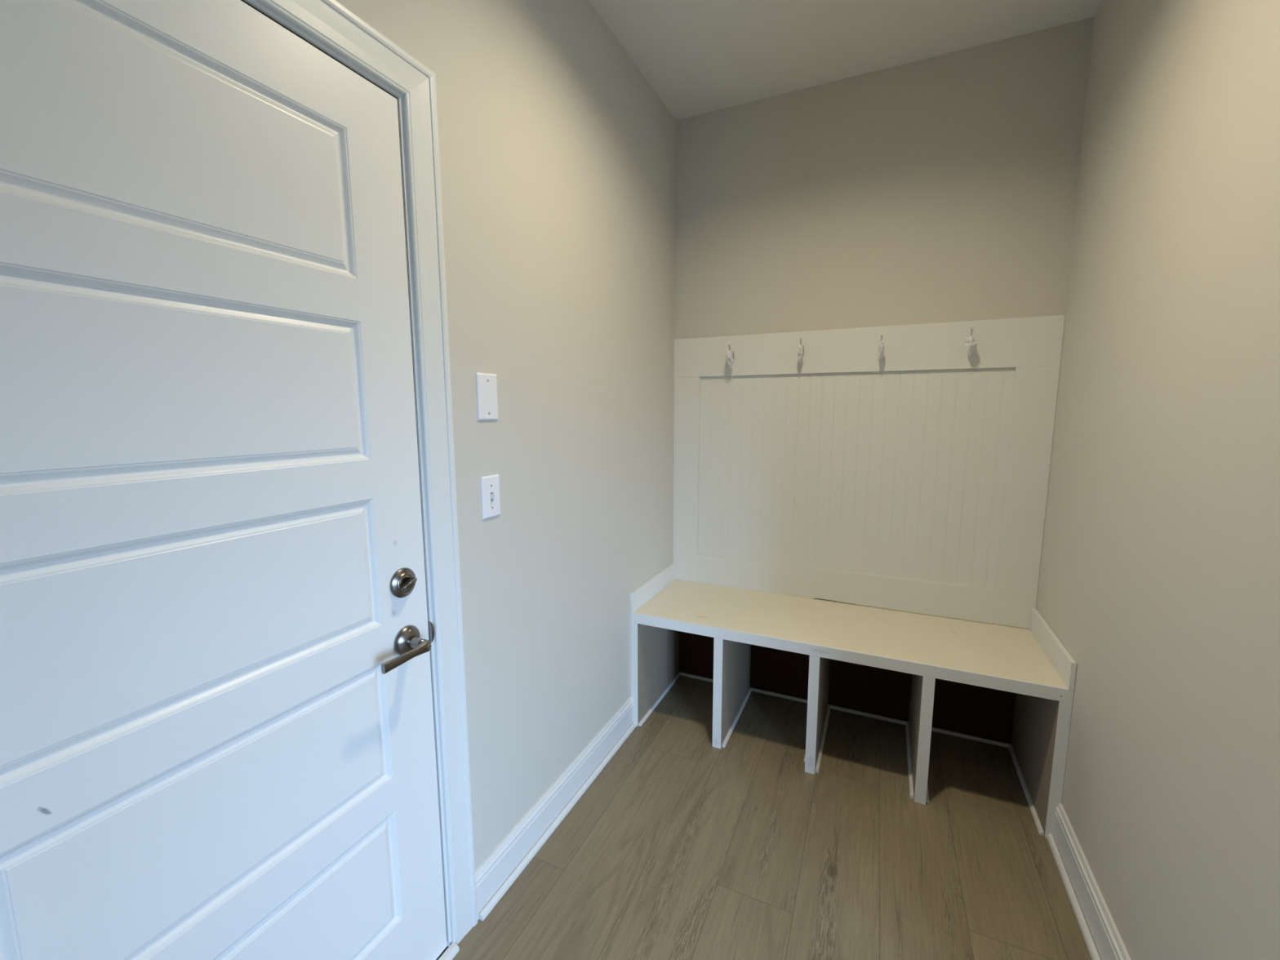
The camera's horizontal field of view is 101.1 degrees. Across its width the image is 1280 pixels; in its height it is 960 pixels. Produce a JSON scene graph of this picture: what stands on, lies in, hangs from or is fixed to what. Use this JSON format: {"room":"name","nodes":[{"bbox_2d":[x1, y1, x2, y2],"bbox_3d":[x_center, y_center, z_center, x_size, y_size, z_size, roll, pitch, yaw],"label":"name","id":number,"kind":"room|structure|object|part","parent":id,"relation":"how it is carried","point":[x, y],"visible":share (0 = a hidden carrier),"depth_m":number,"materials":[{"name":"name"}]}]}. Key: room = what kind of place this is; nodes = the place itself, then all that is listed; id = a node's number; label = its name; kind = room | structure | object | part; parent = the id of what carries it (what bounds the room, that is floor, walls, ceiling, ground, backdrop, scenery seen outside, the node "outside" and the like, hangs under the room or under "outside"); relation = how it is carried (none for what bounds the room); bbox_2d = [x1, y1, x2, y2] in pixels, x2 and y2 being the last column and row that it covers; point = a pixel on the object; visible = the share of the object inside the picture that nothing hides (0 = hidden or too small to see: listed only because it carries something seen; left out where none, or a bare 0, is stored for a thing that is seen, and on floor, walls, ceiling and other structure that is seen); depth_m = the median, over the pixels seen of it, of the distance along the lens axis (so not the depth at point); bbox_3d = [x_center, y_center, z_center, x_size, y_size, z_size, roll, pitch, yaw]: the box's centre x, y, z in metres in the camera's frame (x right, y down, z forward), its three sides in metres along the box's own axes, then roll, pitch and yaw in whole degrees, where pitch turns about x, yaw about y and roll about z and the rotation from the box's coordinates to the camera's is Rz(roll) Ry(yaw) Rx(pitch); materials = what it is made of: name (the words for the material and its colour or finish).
{"room":"mudroom","nodes":[
{"label":"mudroom","id":0,"kind":"room"},
{"bbox_2d":[337,0,676,871],"bbox_3d":[-0.655,-0.105,1.015,0.115,2.744,3.930,3,8,25],"label":"wall","id":1,"kind":"structure","parent":0,"point":[557,153],"depth_m":1.65,"materials":[{"name":"beige paint"}]},
{"bbox_2d":[0,0,447,959],"bbox_3d":[-0.665,0.260,0.857,0.107,2.032,0.834,3,8,25],"label":"door","id":2,"kind":"structure","parent":1,"relation":"in","point":[217,738],"depth_m":0.83,"materials":[{"name":"white paint"}]},
{"bbox_3d":[-0.498,0.377,1.133,0.019,0.026,0.124,3,8,25],"label":"lever","id":3,"kind":"part","parent":2,"relation":"part of","materials":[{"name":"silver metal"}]},
{"bbox_3d":[-0.507,0.368,1.191,0.056,0.069,0.069,3,8,25],"label":"handle","id":4,"kind":"part","parent":2,"relation":"part of","materials":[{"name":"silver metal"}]},
{"bbox_2d":[240,0,477,946],"bbox_3d":[-0.724,0.216,0.883,0.134,2.142,1.019,3,8,25],"label":"trim","id":5,"kind":"structure","parent":1,"relation":"attached to","point":[329,26],"depth_m":1.22,"materials":[{"name":"white paint"}]},
{"bbox_3d":[-0.500,0.365,1.267,0.014,0.054,0.013,3,8,25],"label":"strike plate","id":6,"kind":"part","parent":5,"relation":"part of","materials":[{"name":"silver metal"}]},
{"bbox_2d":[475,373,497,420],"bbox_3d":[-0.404,-0.220,1.400,0.007,0.122,0.078,3,8,25],"label":"blank cover plate","id":7,"kind":"object","parent":1,"relation":"attached to","point":[486,384],"visible":1,"depth_m":1.39,"materials":[{"name":"white plastic"}]},
{"bbox_2d":[480,474,500,519],"bbox_3d":[-0.399,0.045,1.431,0.018,0.114,0.070,3,8,25],"label":"light switch","id":8,"kind":"object","parent":1,"relation":"attached to","point":[490,485],"visible":1,"depth_m":1.43,"materials":[{"name":"white plastic"}]},
{"bbox_2d":[475,696,636,920],"bbox_3d":[-0.239,1.092,1.899,0.029,0.134,1.004,3,8,25],"label":"baseboard","id":9,"kind":"structure","parent":1,"relation":"attached to","point":[496,874],"depth_m":1.74,"materials":[{"name":"white paint"}]},
{"bbox_2d":[452,675,1092,959],"bbox_3d":[0.266,1.428,0.180,3.615,0.080,5.030,3,8,25],"label":"floor","id":10,"kind":"structure","parent":0,"point":[682,846],"depth_m":1.66,"materials":[{"name":"wood"}]},
{"bbox_2d":[435,942,459,959],"bbox_3d":[-0.715,1.270,1.027,0.142,0.015,0.848,3,8,25],"label":"threshold","id":11,"kind":"object","parent":10,"relation":"on","point":[449,953],"depth_m":1.36,"materials":[{"name":"white metal"}]},
{"bbox_2d":[630,562,1076,837],"bbox_3d":[0.770,0.802,2.237,1.545,0.613,0.523,3,8,25],"label":"storage bench","id":12,"kind":"object","parent":10,"relation":"on","point":[1011,687],"visible":0.99,"depth_m":2.18,"materials":[{"name":"beige paint"}]},
{"bbox_3d":[0.071,0.503,2.513,0.014,0.090,0.504,3,8,25],"label":"trim","id":13,"kind":"part","parent":12,"relation":"part of","materials":[{"name":"white paint"}]},
{"bbox_3d":[0.084,0.828,2.561,0.034,0.479,0.521,3,8,25],"label":"panel","id":14,"kind":"part","parent":12,"relation":"part of","materials":[{"name":"white paint"}]},
{"bbox_3d":[0.771,0.608,2.216,1.545,0.043,0.509,3,8,25],"label":"seat","id":15,"kind":"part","parent":12,"relation":"part of","materials":[{"name":"beige paint"}]},
{"bbox_3d":[1.455,0.908,1.930,0.034,0.479,0.521,3,8,25],"label":"panel","id":16,"kind":"part","parent":12,"relation":"part of","materials":[{"name":"white paint"}]},
{"bbox_3d":[1.459,0.584,1.875,0.014,0.090,0.504,3,8,25],"label":"trim","id":17,"kind":"part","parent":12,"relation":"part of","materials":[{"name":"white paint"}]},
{"bbox_2d":[589,0,1102,119],"bbox_3d":[0.477,-1.443,-0.307,3.130,0.250,5.030,3,8,25],"label":"ceiling","id":18,"kind":"structure","parent":0,"point":[699,56],"depth_m":1.92,"materials":[{"name":"white paint"}]},
{"bbox_2d":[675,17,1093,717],"bbox_3d":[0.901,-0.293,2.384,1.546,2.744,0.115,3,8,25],"label":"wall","id":19,"kind":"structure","parent":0,"point":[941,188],"depth_m":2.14,"materials":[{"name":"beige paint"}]},
{"bbox_2d":[672,315,1065,628],"bbox_3d":[0.873,-0.047,2.355,1.545,1.218,0.018,3,8,25],"label":"beadboard panel","id":20,"kind":"object","parent":19,"relation":"attached to","point":[915,479],"visible":0.96,"depth_m":2.29,"materials":[{"name":"white paint"}]},
{"bbox_2d":[726,344,734,368],"bbox_3d":[0.419,-0.571,2.445,0.039,0.110,0.077,3,8,25],"label":"coat hook","id":21,"kind":"object","parent":20,"relation":"attached to","point":[730,355],"visible":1,"depth_m":2.42,"materials":[{"name":"silver metal"}]},
{"bbox_2d":[797,337,804,363],"bbox_3d":[0.706,-0.566,2.313,0.026,0.106,0.074,3,8,25],"label":"coat hook","id":22,"kind":"object","parent":20,"relation":"attached to","point":[801,350],"visible":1,"depth_m":2.29,"materials":[{"name":"silver metal"}]},
{"bbox_3d":[0.872,0.484,2.424,1.275,0.146,0.012,3,8,25],"label":"rail","id":23,"kind":"part","parent":20,"relation":"part of","materials":[{"name":"white paint"}]},
{"bbox_3d":[0.870,-0.559,2.284,1.545,0.184,0.012,3,8,25],"label":"rail","id":24,"kind":"part","parent":20,"relation":"part of","materials":[{"name":"white paint"}]},
{"bbox_2d":[877,333,884,361],"bbox_3d":[0.996,-0.543,2.179,0.026,0.113,0.077,3,8,25],"label":"coat hook","id":25,"kind":"object","parent":20,"relation":"attached to","point":[881,347],"visible":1,"depth_m":2.16,"materials":[{"name":"silver metal"}]},
{"bbox_2d":[964,328,976,355],"bbox_3d":[1.282,-0.533,2.048,0.038,0.104,0.075,3,8,25],"label":"coat hook","id":26,"kind":"object","parent":20,"relation":"attached to","point":[970,341],"visible":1,"depth_m":2.03,"materials":[{"name":"silver metal"}]},
{"bbox_2d":[1035,0,1279,959],"bbox_3d":[0.852,-0.018,0.322,0.115,2.744,3.930,3,8,25],"label":"wall","id":27,"kind":"structure","parent":0,"point":[1159,572],"depth_m":1.15,"materials":[{"name":"beige paint"}]},
{"bbox_2d":[1046,803,1130,959],"bbox_3d":[1.137,1.172,1.265,0.029,0.134,1.007,3,8,25],"label":"baseboard","id":28,"kind":"structure","parent":27,"relation":"attached to","point":[1103,940],"depth_m":1.45,"materials":[{"name":"white paint"}]},
{"bbox_3d":[1.130,1.229,1.276,0.013,0.019,1.007,3,8,25],"label":"shoe molding","id":29,"kind":"part","parent":28,"relation":"part of","materials":[{"name":"white paint"}]}
]}

